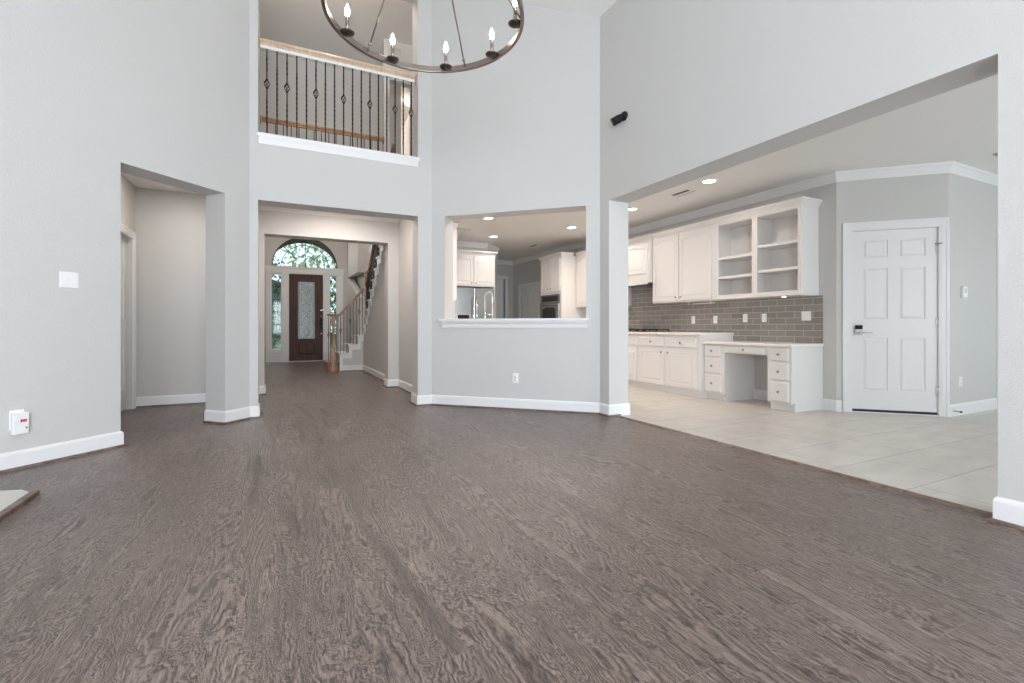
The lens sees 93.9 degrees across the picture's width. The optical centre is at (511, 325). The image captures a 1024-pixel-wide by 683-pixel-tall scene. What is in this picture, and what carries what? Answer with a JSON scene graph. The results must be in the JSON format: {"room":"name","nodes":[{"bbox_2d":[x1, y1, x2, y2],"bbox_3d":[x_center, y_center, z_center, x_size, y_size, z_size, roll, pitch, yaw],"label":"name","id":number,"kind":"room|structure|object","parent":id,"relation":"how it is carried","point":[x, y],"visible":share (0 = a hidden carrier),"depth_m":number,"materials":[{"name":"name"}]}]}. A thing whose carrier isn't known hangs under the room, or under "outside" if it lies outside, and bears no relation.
{"room":"living room","nodes":[
{"label":"living room","id":0,"kind":"room"},
{"bbox_2d":[0,0,248,453],"bbox_3d":[-3.389,-1.820,3.965,0.270,5.640,2.855,0,0,19],"label":"wall","id":1,"kind":"structure","parent":0,"point":[92,92],"depth_m":3.79,"materials":[{"name":"grey paint"}]},
{"bbox_2d":[9,409,28,434],"bbox_3d":[-3.438,0.670,3.336,0.042,0.170,0.091,0,0,19],"label":"plug","id":2,"kind":"object","parent":1,"relation":"attached to","point":[18,419],"visible":1,"depth_m":3.32,"materials":[{"name":"white plastic"}]},
{"bbox_2d":[0,431,123,470],"bbox_3d":[-2.393,0.926,0.092,0.919,0.112,8.236,0,0,-19],"label":"baseboard","id":3,"kind":"structure","parent":1,"relation":"attached to","point":[13,459],"depth_m":3.55,"materials":[{"name":"white wood"}]},
{"bbox_2d":[0,444,127,473],"bbox_3d":[-2.385,0.991,0.104,0.947,0.018,8.252,0,0,-19],"label":"trim","id":4,"kind":"structure","parent":1,"relation":"attached to","point":[122,445],"depth_m":3.55,"materials":[{"name":"wood"}]},
{"bbox_2d":[59,271,78,287],"bbox_3d":[-3.354,-0.350,3.625,0.014,0.122,0.120,0,0,19],"label":"light switch","id":5,"kind":"object","parent":1,"relation":"attached to","point":[66,279],"visible":1,"depth_m":3.62,"materials":[{"name":"white plastic"}]},
{"bbox_2d":[202,391,266,424],"bbox_3d":[-4.856,0.991,8.940,0.565,0.018,9.069,0,0,-26],"label":"trim","id":6,"kind":"structure","parent":1,"relation":"attached to","point":[260,416],"depth_m":4.97,"materials":[{"name":"wood"}]},
{"bbox_2d":[204,384,265,421],"bbox_3d":[-4.866,0.926,8.951,0.530,0.112,9.039,0,0,-26],"label":"baseboard","id":7,"kind":"structure","parent":1,"relation":"attached to","point":[251,411],"depth_m":4.97,"materials":[{"name":"white wood"}]},
{"bbox_2d":[121,174,134,409],"bbox_3d":[-4.173,-0.375,4.788,0.150,2.750,2.620,0,0,-26],"label":"wall","id":8,"kind":"structure","parent":0,"point":[127,189],"depth_m":5.72,"materials":[{"name":"grey paint"}]},
{"bbox_2d":[121,236,125,410],"bbox_3d":[-4.441,-0.028,5.353,0.070,2.035,0.802,0,0,-26],"label":"door","id":9,"kind":"structure","parent":8,"relation":"in","point":[123,240],"depth_m":5.62,"materials":[{"name":"white wood"}]},
{"bbox_2d":[121,223,135,408],"bbox_3d":[-4.374,-0.068,5.386,0.018,2.135,0.980,0,0,-26],"label":"trim","id":10,"kind":"structure","parent":8,"relation":"attached to","point":[124,229],"depth_m":5.75,"materials":[{"name":"white wood"}]},
{"bbox_2d":[121,172,197,193],"bbox_3d":[-3.679,-1.750,5.005,1.428,0.100,2.768,0,0,-26],"label":"ceiling","id":11,"kind":"structure","parent":0,"point":[138,182],"depth_m":5.74,"materials":[{"name":"white paint"}]},
{"bbox_2d":[135,187,205,396],"bbox_3d":[-4.136,-0.375,6.183,1.450,2.750,0.150,0,0,-26],"label":"wall","id":12,"kind":"structure","parent":0,"point":[170,226],"depth_m":6.02,"materials":[{"name":"grey paint"}]},
{"bbox_2d":[136,393,205,405],"bbox_3d":[-4.087,0.926,6.115,1.178,0.112,0.015,0,0,-26],"label":"baseboard","id":13,"kind":"structure","parent":12,"relation":"attached to","point":[184,398],"depth_m":6.01,"materials":[{"name":"white wood"}]},
{"bbox_2d":[136,402,205,407],"bbox_3d":[-4.083,0.991,6.106,1.178,0.018,0.036,0,0,-26],"label":"trim","id":14,"kind":"structure","parent":12,"relation":"attached to","point":[198,402],"depth_m":6.00,"materials":[{"name":"wood"}]},
{"bbox_2d":[277,239,335,262],"bbox_3d":[-6.735,-1.195,15.466,6.800,4.410,0.300,0,0,-26],"label":"wall","id":15,"kind":"structure","parent":0,"point":[294,241],"depth_m":15.45,"materials":[{"name":"paint"}]},
{"bbox_2d":[265,237,354,362],"bbox_3d":[-5.788,-1.900,13.659,2.700,5.800,0.220,0,0,-26],"label":"wall","id":16,"kind":"structure","parent":0,"point":[339,249],"depth_m":13.88,"materials":[{"name":"grey paint"}]},
{"bbox_2d":[271,273,281,349],"bbox_3d":[-6.528,-0.395,13.243,0.265,2.130,0.070,0,0,-26],"label":"window","id":17,"kind":"structure","parent":16,"relation":"in","point":[271,273],"depth_m":13.23,"materials":[{"name":"white"}]},
{"bbox_2d":[272,239,336,268],"bbox_3d":[-5.871,-2.090,13.579,1.718,0.859,0.050,0,0,-26],"label":"window","id":18,"kind":"structure","parent":16,"relation":"in","point":[305,245],"depth_m":13.57,"materials":[{"name":"grey"}]},
{"bbox_2d":[265,265,344,362],"bbox_3d":[-5.845,-0.328,13.547,2.080,2.655,0.210,0,0,-26],"label":"trim","id":19,"kind":"structure","parent":16,"relation":"attached to","point":[282,355],"depth_m":13.29,"materials":[{"name":"white wood"}]},
{"bbox_2d":[289,274,322,360],"bbox_3d":[-5.818,-0.237,13.516,0.884,2.435,0.130,0,0,-26],"label":"door","id":20,"kind":"structure","parent":16,"relation":"in","point":[305,291],"depth_m":13.54,"materials":[{"name":"brown wood"}]},
{"bbox_2d":[330,276,336,348],"bbox_3d":[-5.203,-0.395,13.897,0.210,2.130,0.070,0,0,-26],"label":"window","id":21,"kind":"structure","parent":16,"relation":"in","point":[330,276],"depth_m":13.90,"materials":[{"name":"white"}]},
{"bbox_2d":[259,210,398,385],"bbox_3d":[-2.859,-0.500,7.493,2.400,3.000,0.270,0,0,-26],"label":"wall","id":22,"kind":"structure","parent":0,"point":[278,224],"depth_m":7.50,"materials":[{"name":"grey paint"}]},
{"bbox_2d":[259,0,411,155],"bbox_3d":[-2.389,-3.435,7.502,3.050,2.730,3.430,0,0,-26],"label":"wall","id":23,"kind":"structure","parent":0,"point":[407,49],"depth_m":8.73,"materials":[{"name":"grey paint"}]},
{"bbox_2d":[387,45,402,61],"bbox_3d":[-1.974,-4.550,8.050,0.260,0.300,0.011,0,0,-26],"label":"air vent","id":24,"kind":"object","parent":23,"relation":"in","point":[388,46],"visible":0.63,"depth_m":8.07,"materials":[{"name":"grey paint"}]},
{"bbox_2d":[404,97,409,105],"bbox_3d":[-2.167,-4.745,10.137,0.240,0.110,0.240,0,0,-26],"label":"ceiling lamp","id":25,"kind":"object","parent":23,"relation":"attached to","point":[406,100],"visible":0.59,"depth_m":10.06,"materials":[{"name":"white glass"}]},
{"bbox_2d":[249,0,431,405],"bbox_3d":[-2.002,-1.820,5.730,2.221,5.640,0.270,0,0,-26],"label":"wall","id":26,"kind":"structure","parent":0,"point":[283,177],"depth_m":5.65,"materials":[{"name":"grey paint"}]},
{"bbox_2d":[259,205,402,222],"bbox_3d":[-2.405,-1.745,6.630,2.050,0.110,1.680,0,0,-26],"label":"ceiling","id":27,"kind":"structure","parent":26,"relation":"attached to","point":[269,208],"depth_m":7.33,"materials":[{"name":"white paint"}]},
{"bbox_2d":[257,132,419,166],"bbox_3d":[-2.019,-2.045,5.697,1.790,0.110,0.314,0,0,-26],"label":"trim","id":28,"kind":"structure","parent":26,"relation":"attached to","point":[264,138],"depth_m":5.53,"materials":[{"name":"white wood"}]},
{"bbox_2d":[258,36,416,155],"bbox_3d":[-2.020,-2.655,5.694,1.768,1.111,0.124,0,0,-26],"label":"loft railing","id":29,"kind":"object","parent":28,"relation":"on","point":[278,47],"visible":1,"depth_m":5.64,"materials":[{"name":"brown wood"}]},
{"bbox_2d":[347,243,375,343],"bbox_3d":[-3.947,-1.900,13.385,1.040,5.800,2.300,0,0,-26],"label":"wall","id":30,"kind":"structure","parent":0,"point":[358,255],"depth_m":12.71,"materials":[{"name":"grey paint"}]},
{"bbox_2d":[343,245,384,373],"bbox_3d":[-2.873,-0.475,9.343,0.588,2.950,3.060,0,0,-26],"label":"wall","id":31,"kind":"structure","parent":0,"point":[371,354],"depth_m":9.31,"materials":[{"name":"grey paint"}]},
{"bbox_2d":[399,220,411,384],"bbox_3d":[-1.417,-0.410,7.112,0.150,2.820,1.690,0,0,-26],"label":"wall","id":32,"kind":"structure","parent":0,"point":[405,226],"depth_m":7.42,"materials":[{"name":"grey paint"}]},
{"bbox_2d":[401,115,453,318],"bbox_3d":[-2.430,-1.900,10.353,0.900,5.800,4.480,0,0,-26],"label":"wall","id":33,"kind":"structure","parent":0,"point":[407,122],"depth_m":11.13,"materials":[{"name":"grey paint"}]},
{"bbox_2d":[454,246,497,318],"bbox_3d":[-1.134,-0.410,9.563,1.295,2.820,6.517,0,0,5],"label":"kitchen cabinet","id":34,"kind":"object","parent":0,"point":[460,248],"depth_m":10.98,"materials":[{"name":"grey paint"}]},
{"bbox_2d":[453,223,459,300],"bbox_3d":[-1.228,-0.945,7.577,0.374,1.150,1.322,0,0,-26],"label":"wall","id":35,"kind":"structure","parent":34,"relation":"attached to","point":[455,225],"depth_m":7.07,"materials":[{"name":"white paint"}]},
{"bbox_2d":[456,228,470,239],"bbox_3d":[-1.002,-1.510,8.827,0.510,0.580,0.120,0,0,-26],"label":"trim","id":36,"kind":"structure","parent":34,"relation":"attached to","point":[460,231],"depth_m":8.79,"materials":[{"name":"grey paint"}]},
{"bbox_2d":[457,241,499,251],"bbox_3d":[-0.825,-1.745,11.220,1.114,0.110,2.893,0,0,10],"label":"trim","id":37,"kind":"structure","parent":34,"relation":"attached to","point":[488,246],"depth_m":10.32,"materials":[{"name":"white wood"}]},
{"bbox_2d":[497,264,512,317],"bbox_3d":[-0.521,-0.410,13.095,1.450,2.820,0.150,0,0,-26],"label":"wall","id":38,"kind":"structure","parent":0,"point":[502,270],"depth_m":13.23,"materials":[{"name":"grey paint"}]},
{"bbox_2d":[497,279,502,318],"bbox_3d":[-0.514,-0.145,13.059,0.570,2.270,0.040,0,0,-26],"label":"door","id":39,"kind":"structure","parent":38,"relation":"in","point":[499,281],"depth_m":13.13,"materials":[{"name":"white"}]},
{"bbox_2d":[497,275,507,317],"bbox_3d":[-0.472,-0.190,13.025,0.815,2.380,0.018,0,0,-26],"label":"trim","id":40,"kind":"structure","parent":38,"relation":"attached to","point":[498,277],"depth_m":13.18,"materials":[{"name":"white"}]},
{"bbox_2d":[497,260,512,264],"bbox_3d":[-0.542,-1.745,12.970,1.300,0.110,0.056,0,0,-26],"label":"trim","id":41,"kind":"structure","parent":38,"relation":"attached to","point":[503,262],"depth_m":13.13,"materials":[{"name":"white wood"}]},
{"bbox_2d":[0,361,1023,682],"bbox_3d":[-0.906,1.014,6.020,15.700,0.072,18.200,0,0,-26],"label":"floor","id":42,"kind":"structure","parent":0,"point":[351,530],"depth_m":2.15,"materials":[{"name":"brown wood"}]},
{"bbox_2d":[0,490,39,521],"bbox_3d":[-2.429,0.987,2.030,0.038,0.026,1.790,0,0,-26],"label":"trim","id":43,"kind":"structure","parent":42,"relation":"on","point":[29,496],"depth_m":2.62,"materials":[{"name":"brown wood"}]},
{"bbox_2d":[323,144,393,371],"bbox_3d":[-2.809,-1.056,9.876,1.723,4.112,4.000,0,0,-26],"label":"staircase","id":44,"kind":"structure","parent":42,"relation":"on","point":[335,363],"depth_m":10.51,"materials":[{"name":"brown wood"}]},
{"bbox_2d":[455,287,493,318],"bbox_3d":[-0.888,0.105,9.872,0.900,1.750,0.707,0,0,-26],"label":"refrigerator","id":45,"kind":"object","parent":42,"relation":"on","point":[469,304],"visible":0.3,"depth_m":9.59,"materials":[{"name":"grey metal"}]},
{"bbox_2d":[538,252,585,317],"bbox_3d":[1.102,-0.255,10.277,0.727,2.510,0.944,0,0,-26],"label":"oven tower","id":46,"kind":"object","parent":42,"relation":"on","point":[558,270],"visible":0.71,"depth_m":9.87,"materials":[{"name":"white wood"}]},
{"bbox_2d":[540,294,559,317],"bbox_3d":[0.779,-0.080,10.118,0.088,1.160,0.760,0,0,-26],"label":"wall oven","id":47,"kind":"object","parent":46,"relation":"in","point":[550,304],"visible":0.43,"depth_m":10.05,"materials":[{"name":"silver metal"}]},
{"bbox_2d":[628,334,640,387],"bbox_3d":[2.111,0.566,8.254,0.707,0.868,0.922,0,0,-26],"label":"base cabinet","id":48,"kind":"object","parent":42,"relation":"on","point":[633,339],"visible":0.16,"depth_m":7.81,"materials":[{"name":"white wood"}]},
{"bbox_2d":[639,334,732,397],"bbox_3d":[2.592,0.566,7.277,0.707,0.868,1.250,0,0,-26],"label":"base cabinet","id":49,"kind":"object","parent":42,"relation":"on","point":[667,363],"visible":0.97,"depth_m":7.00,"materials":[{"name":"white wood"}]},
{"bbox_2d":[628,332,733,334],"bbox_3d":[2.088,0.113,8.295,0.683,0.035,3.562,0,0,-26],"label":"countertop","id":50,"kind":"structure","parent":49,"relation":"on","point":[656,333],"depth_m":6.99,"materials":[{"name":"stone"}]},
{"bbox_2d":[628,329,670,331],"bbox_3d":[2.187,0.072,8.114,0.500,0.044,0.900,0,0,-26],"label":"gas cooktop","id":51,"kind":"object","parent":50,"relation":"in","point":[635,330],"visible":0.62,"depth_m":7.77,"materials":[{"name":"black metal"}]},
{"bbox_2d":[704,344,822,412],"bbox_3d":[3.175,0.623,6.166,0.644,0.754,1.252,0,0,-26],"label":"desk","id":52,"kind":"object","parent":42,"relation":"on","point":[795,374],"visible":0.98,"depth_m":5.72,"materials":[{"name":"white wood"}]},
{"bbox_2d":[702,341,823,346],"bbox_3d":[3.178,0.227,6.155,0.621,0.034,1.274,0,0,-26],"label":"countertop","id":53,"kind":"structure","parent":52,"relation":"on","point":[747,343],"depth_m":5.83,"materials":[{"name":"stone"}]},
{"bbox_3d":[0.326,0.566,6.224,1.512,0.868,1.482,0,0,-26],"label":"cabinet","id":54,"kind":"object","parent":42,"relation":"on","visible":0},
{"bbox_3d":[0.332,0.112,6.242,1.565,0.035,1.534,0,0,-26],"label":"countertop","id":55,"kind":"structure","parent":54,"relation":"on","visible":0},
{"bbox_2d":[484,291,492,318],"bbox_3d":[-0.281,-0.178,6.206,0.210,0.545,0.064,0,0,27],"label":"kitchen faucet","id":56,"kind":"object","parent":55,"relation":"on","point":[491,293],"visible":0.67,"depth_m":6.24,"materials":[{"name":"silver metal"}]},
{"bbox_2d":[432,0,599,402],"bbox_3d":[0.031,-1.665,5.868,2.379,5.330,0.250,0,0,17],"label":"wall","id":57,"kind":"structure","parent":0,"point":[518,133],"depth_m":5.75,"materials":[{"name":"grey paint"}]},
{"bbox_2d":[341,370,620,416],"bbox_3d":[-1.650,0.991,7.602,1.448,0.018,7.191,0,0,-40],"label":"trim","id":58,"kind":"structure","parent":57,"relation":"attached to","point":[412,403],"depth_m":5.80,"materials":[{"name":"wood"}]},
{"bbox_2d":[343,365,619,414],"bbox_3d":[-1.647,0.926,7.618,1.422,0.112,7.171,0,0,-40],"label":"baseboard","id":59,"kind":"structure","parent":57,"relation":"attached to","point":[612,409],"depth_m":5.79,"materials":[{"name":"white wood"}]},
{"bbox_2d":[439,318,588,327],"bbox_3d":[0.030,-0.033,5.863,1.860,0.115,0.360,0,0,17],"label":"trim","id":60,"kind":"structure","parent":57,"relation":"attached to","point":[500,322],"depth_m":5.69,"materials":[{"name":"white wood"}]},
{"bbox_2d":[513,373,517,382],"bbox_3d":[0.041,0.624,5.729,0.072,0.118,0.008,0,0,17],"label":"wall outlet","id":61,"kind":"object","parent":57,"relation":"attached to","point":[515,375],"visible":1,"depth_m":5.72,"materials":[{"name":"white plastic"}]},
{"bbox_2d":[510,0,616,16],"bbox_3d":[-0.237,-4.052,1.611,6.200,1.396,9.500,0,0,-26],"label":"ceiling","id":62,"kind":"structure","parent":0,"point":[597,8],"depth_m":5.43,"materials":[{"name":"white paint"}]},
{"bbox_2d":[321,0,523,72],"bbox_3d":[-0.525,-3.231,2.924,1.238,2.737,1.238,0,0,-26],"label":"ring chandelier","id":63,"kind":"object","parent":62,"relation":"hanging from","point":[345,33],"visible":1,"depth_m":3.29,"materials":[{"name":"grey metal"}]},
{"bbox_2d":[345,4,349,27],"bbox_3d":[-1.063,-1.968,3.065,0.045,0.195,0.042,0,0,-26],"label":"candle","id":64,"kind":"object","parent":63,"relation":"on","point":[347,11],"depth_m":3.05,"materials":[{"name":"beige wax"}]},
{"bbox_2d":[390,33,394,55],"bbox_3d":[-0.846,-1.968,3.379,0.033,0.195,0.049,0,0,-26],"label":"candle","id":65,"kind":"object","parent":63,"relation":"on","point":[392,40],"depth_m":3.36,"materials":[{"name":"beige wax"}]},
{"bbox_2d":[444,42,447,62],"bbox_3d":[-0.481,-1.968,3.478,0.038,0.195,0.047,0,0,-26],"label":"candle","id":66,"kind":"object","parent":63,"relation":"on","point":[445,45],"depth_m":3.46,"materials":[{"name":"beige wax"}]},
{"bbox_2d":[489,28,493,50],"bbox_3d":[-0.133,-1.968,3.317,0.049,0.195,0.032,0,0,-26],"label":"candle","id":67,"kind":"object","parent":63,"relation":"on","point":[491,35],"depth_m":3.30,"materials":[{"name":"beige wax"}]},
{"bbox_2d":[513,0,517,18],"bbox_3d":[0.027,-1.968,2.977,0.049,0.195,0.033,0,0,-26],"label":"candle","id":68,"kind":"object","parent":63,"relation":"on","point":[515,4],"depth_m":2.96,"materials":[{"name":"beige wax"}]},
{"bbox_2d":[513,182,835,399],"bbox_3d":[1.946,-0.410,9.545,0.165,2.820,8.700,0,0,-26],"label":"wall","id":69,"kind":"structure","parent":0,"point":[784,323],"depth_m":6.44,"materials":[{"name":"grey tile"}]},
{"bbox_2d":[521,286,536,317],"bbox_3d":[0.473,-0.015,12.470,0.040,2.010,0.930,0,0,-26],"label":"door","id":70,"kind":"structure","parent":69,"relation":"in","point":[528,294],"depth_m":12.46,"materials":[{"name":"white"}]},
{"bbox_2d":[518,281,539,317],"bbox_3d":[0.429,-0.060,12.449,0.018,2.120,1.130,0,0,-26],"label":"trim","id":71,"kind":"structure","parent":69,"relation":"attached to","point":[537,283],"depth_m":12.15,"materials":[{"name":"white"}]},
{"bbox_2d":[575,250,630,307],"bbox_3d":[1.751,-0.945,9.362,0.372,1.150,1.349,0,0,-26],"label":"upper cabinet","id":72,"kind":"object","parent":69,"relation":"attached to","point":[581,255],"visible":0.21,"depth_m":9.70,"materials":[{"name":"white wood"}]},
{"bbox_2d":[628,234,652,287],"bbox_3d":[2.209,-1.105,8.336,0.457,0.830,0.888,0,0,-26],"label":"upper cabinet","id":73,"kind":"object","parent":69,"relation":"attached to","point":[640,248],"visible":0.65,"depth_m":8.04,"materials":[{"name":"white wood"}]},
{"bbox_2d":[651,219,728,303],"bbox_3d":[2.722,-0.945,7.392,0.372,1.150,1.245,0,0,-26],"label":"upper cabinet","id":74,"kind":"object","parent":69,"relation":"attached to","point":[683,256],"visible":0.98,"depth_m":7.24,"materials":[{"name":"white wood"}]},
{"bbox_2d":[512,161,997,264],"bbox_3d":[3.687,-1.745,9.870,3.656,0.110,9.356,0,0,-26],"label":"trim","id":75,"kind":"structure","parent":69,"relation":"attached to","point":[953,167],"depth_m":5.75,"materials":[{"name":"white wood"}]},
{"bbox_2d":[754,389,767,400],"bbox_3d":[3.463,0.935,6.301,0.015,0.130,0.610,0,0,-26],"label":"baseboard","id":76,"kind":"structure","parent":69,"relation":"attached to","point":[758,394],"depth_m":6.47,"materials":[{"name":"white wood"}]},
{"bbox_2d":[762,313,766,321],"bbox_3d":[3.388,-0.110,6.425,0.009,0.115,0.070,0,0,-26],"label":"light switch","id":77,"kind":"object","parent":69,"relation":"attached to","point":[764,316],"visible":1,"depth_m":6.42,"materials":[{"name":"white plastic"}]},
{"bbox_2d":[712,196,822,299],"bbox_3d":[3.282,-0.945,6.250,0.385,1.150,1.292,0,0,-26],"label":"upper cabinet","id":78,"kind":"object","parent":69,"relation":"attached to","point":[770,250],"visible":1,"depth_m":6.21,"materials":[{"name":"white wood"}]},
{"bbox_2d":[719,273,751,280],"bbox_3d":[3.156,-0.672,6.550,0.304,0.036,0.603,0,0,-26],"label":"shelf","id":79,"kind":"object","parent":78,"relation":"attached to","point":[742,277],"depth_m":6.58,"materials":[{"name":"white wood"}]},
{"bbox_2d":[719,253,751,261],"bbox_3d":[3.156,-0.940,6.550,0.304,0.036,0.603,0,0,-26],"label":"shelf","id":80,"kind":"object","parent":78,"relation":"attached to","point":[747,257],"depth_m":6.61,"materials":[{"name":"white wood"}]},
{"bbox_2d":[758,266,797,273],"bbox_3d":[3.429,-0.700,5.997,0.304,0.036,0.583,0,0,-26],"label":"shelf","id":81,"kind":"object","parent":78,"relation":"attached to","point":[794,269],"depth_m":6.01,"materials":[{"name":"white wood"}]},
{"bbox_2d":[758,239,797,249],"bbox_3d":[3.429,-1.020,5.997,0.304,0.036,0.583,0,0,-26],"label":"shelf","id":82,"kind":"object","parent":78,"relation":"attached to","point":[791,244],"depth_m":6.02,"materials":[{"name":"white wood"}]},
{"bbox_2d":[801,311,810,320],"bbox_3d":[3.639,-0.125,5.917,0.009,0.115,0.118,0,0,-26],"label":"light switch","id":83,"kind":"object","parent":69,"relation":"attached to","point":[805,315],"visible":1,"depth_m":5.92,"materials":[{"name":"white plastic"}]},
{"bbox_2d":[823,398,841,411],"bbox_3d":[3.783,0.935,5.661,0.043,0.130,0.203,0,0,-36],"label":"baseboard","id":84,"kind":"structure","parent":69,"relation":"attached to","point":[828,404],"depth_m":5.64,"materials":[{"name":"white wood"}]},
{"bbox_2d":[369,74,997,260],"bbox_3d":[3.144,-1.875,6.568,7.751,0.150,15.200,0,0,-26],"label":"ceiling","id":85,"kind":"structure","parent":0,"point":[960,124],"depth_m":5.23,"materials":[{"name":"white paint"}]},
{"bbox_2d":[528,244,541,247],"bbox_3d":[0.506,-1.794,10.730,0.200,0.009,0.400,0,0,-26],"label":"ceiling vent","id":86,"kind":"object","parent":85,"relation":"in","point":[534,245],"visible":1,"depth_m":10.76,"materials":[{"name":"white metal"}]},
{"bbox_2d":[668,189,697,196],"bbox_3d":[2.305,-1.794,6.461,0.190,0.009,0.350,0,0,-26],"label":"ceiling vent","id":87,"kind":"object","parent":85,"relation":"in","point":[686,191],"visible":1,"depth_m":6.46,"materials":[{"name":"white metal"}]},
{"bbox_2d":[701,179,716,183],"bbox_3d":[2.448,-1.796,5.935,0.186,0.008,0.186,0,0,-26],"label":"recessed light","id":88,"kind":"object","parent":85,"relation":"in","point":[707,181],"visible":1,"depth_m":5.94,"materials":[{"name":"white"}]},
{"bbox_2d":[600,0,1023,502],"bbox_3d":[2.745,-1.275,2.200,0.270,4.550,7.518,0,0,-26],"label":"wall","id":89,"kind":"structure","parent":0,"point":[704,87],"depth_m":3.54,"materials":[{"name":"grey paint"}]},
{"bbox_2d":[610,111,627,125],"bbox_3d":[1.127,-2.188,5.046,0.173,0.149,0.092,0,0,3],"label":"security camera","id":90,"kind":"object","parent":89,"relation":"attached to","point":[617,119],"visible":1,"depth_m":5.01,"materials":[{"name":"black plastic"}]},
{"bbox_2d":[620,403,629,414],"bbox_3d":[1.188,0.935,5.532,0.145,0.130,0.372,0,0,-26],"label":"baseboard","id":91,"kind":"object","parent":89,"relation":"attached to","point":[624,407],"visible":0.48,"depth_m":5.37,"materials":[{"name":"white wood"}]},
{"bbox_2d":[616,415,992,516],"bbox_3d":[1.846,0.994,3.921,0.060,0.013,3.130,0,0,-26],"label":"trim","id":92,"kind":"structure","parent":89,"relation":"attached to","point":[911,493],"depth_m":3.21,"materials":[{"name":"brown wood"}]},
{"bbox_2d":[985,516,1023,530],"bbox_3d":[3.421,0.991,0.642,0.176,0.018,4.126,0,0,-26],"label":"trim","id":93,"kind":"structure","parent":89,"relation":"attached to","point":[991,519],"depth_m":2.39,"materials":[{"name":"brown wood"}]},
{"bbox_2d":[993,496,1023,525],"bbox_3d":[3.435,0.926,0.637,0.155,0.112,4.105,0,0,-26],"label":"baseboard","id":94,"kind":"structure","parent":89,"relation":"attached to","point":[1007,510],"depth_m":2.39,"materials":[{"name":"white wood"}]},
{"bbox_2d":[836,173,947,400],"bbox_3d":[4.331,-0.410,5.500,1.061,2.820,0.120,0,0,19],"label":"wall","id":95,"kind":"structure","parent":0,"point":[918,196],"depth_m":5.47,"materials":[{"name":"grey paint"}]},
{"bbox_2d":[842,217,949,416],"bbox_3d":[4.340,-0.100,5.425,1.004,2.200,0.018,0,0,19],"label":"trim","id":96,"kind":"structure","parent":95,"relation":"attached to","point":[943,223],"depth_m":5.40,"materials":[{"name":"white wood"}]},
{"bbox_2d":[852,227,941,415],"bbox_3d":[4.364,-0.049,5.448,0.838,2.098,0.149,0,0,19],"label":"door","id":97,"kind":"structure","parent":95,"relation":"in","point":[895,321],"depth_m":5.44,"materials":[{"name":"white wood"}]},
{"bbox_2d":[948,173,997,404],"bbox_3d":[6.106,-0.410,5.988,2.950,2.820,0.140,0,0,-26],"label":"wall","id":98,"kind":"structure","parent":0,"point":[972,204],"depth_m":5.52,"materials":[{"name":"grey paint"}]},
{"bbox_2d":[961,286,967,297],"bbox_3d":[5.114,-0.383,5.406,0.105,0.125,0.026,0,0,-26],"label":"light switch","id":99,"kind":"object","parent":98,"relation":"attached to","point":[964,290],"visible":1,"depth_m":5.39,"materials":[{"name":"white plastic"}]},
{"bbox_2d":[950,398,997,416],"bbox_3d":[5.333,0.935,5.524,1.187,0.130,0.021,0,0,-26],"label":"baseboard","id":100,"kind":"structure","parent":98,"relation":"attached to","point":[987,404],"depth_m":5.51,"materials":[{"name":"white wood"}]},
{"bbox_2d":[996,228,997,398],"bbox_3d":[6.321,-0.096,6.006,0.994,2.192,0.018,0,0,-26],"label":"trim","id":101,"kind":"structure","parent":98,"relation":"attached to","point":[996,228],"depth_m":5.79,"materials":[{"name":"white"}]},
{"bbox_3d":[-2.082,-2.055,6.934,3.000,0.029,1.960,0,0,-26],"label":"floor","id":102,"kind":"structure","parent":0,"visible":0},
{"bbox_2d":[260,115,383,150],"bbox_3d":[-2.971,-2.624,7.600,1.831,1.108,0.140,0,0,-26],"label":"railing","id":103,"kind":"object","parent":102,"relation":"on","point":[291,124],"visible":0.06,"depth_m":7.57,"materials":[{"name":"brown wood"}]},
{"label":"outside","id":104,"kind":"structure","parent":0,"visible":0},
{"bbox_2d":[272,338,335,348],"bbox_3d":[-16.575,1.185,33.610,50.000,0.130,45.050,0,0,-26],"label":"ground","id":105,"kind":"structure","parent":104,"point":[277,343],"depth_m":28.94,"materials":[{"name":"green plant"}]},
{"bbox_2d":[272,279,280,337],"bbox_3d":[-26.587,-2.215,44.868,17.200,6.670,8.800,0,0,-26],"label":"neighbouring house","id":106,"kind":"structure","parent":105,"relation":"on","point":[275,281],"depth_m":43.02,"materials":[{"name":"grey"}]},
{"bbox_2d":[272,256,284,347],"bbox_3d":[-8.669,-0.732,17.131,2.200,3.703,2.235,0,0,-26],"label":"shrub","id":107,"kind":"object","parent":105,"relation":"on","point":[274,264],"visible":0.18,"depth_m":17.22,"materials":[{"name":"green plant"}]},
{"bbox_2d":[280,243,335,343],"bbox_3d":[-10.620,-3.354,29.309,6.648,8.958,6.419,0,0,-26],"label":"tree","id":108,"kind":"object","parent":105,"relation":"on","point":[324,260],"visible":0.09,"depth_m":27.92,"materials":[{"name":"green plant"}]},
{"bbox_2d":[326,260,335,345],"bbox_3d":[-6.403,-0.727,18.266,2.193,3.694,2.278,0,0,-26],"label":"shrub","id":109,"kind":"object","parent":105,"relation":"on","point":[332,303],"visible":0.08,"depth_m":17.85,"materials":[{"name":"green plant"}]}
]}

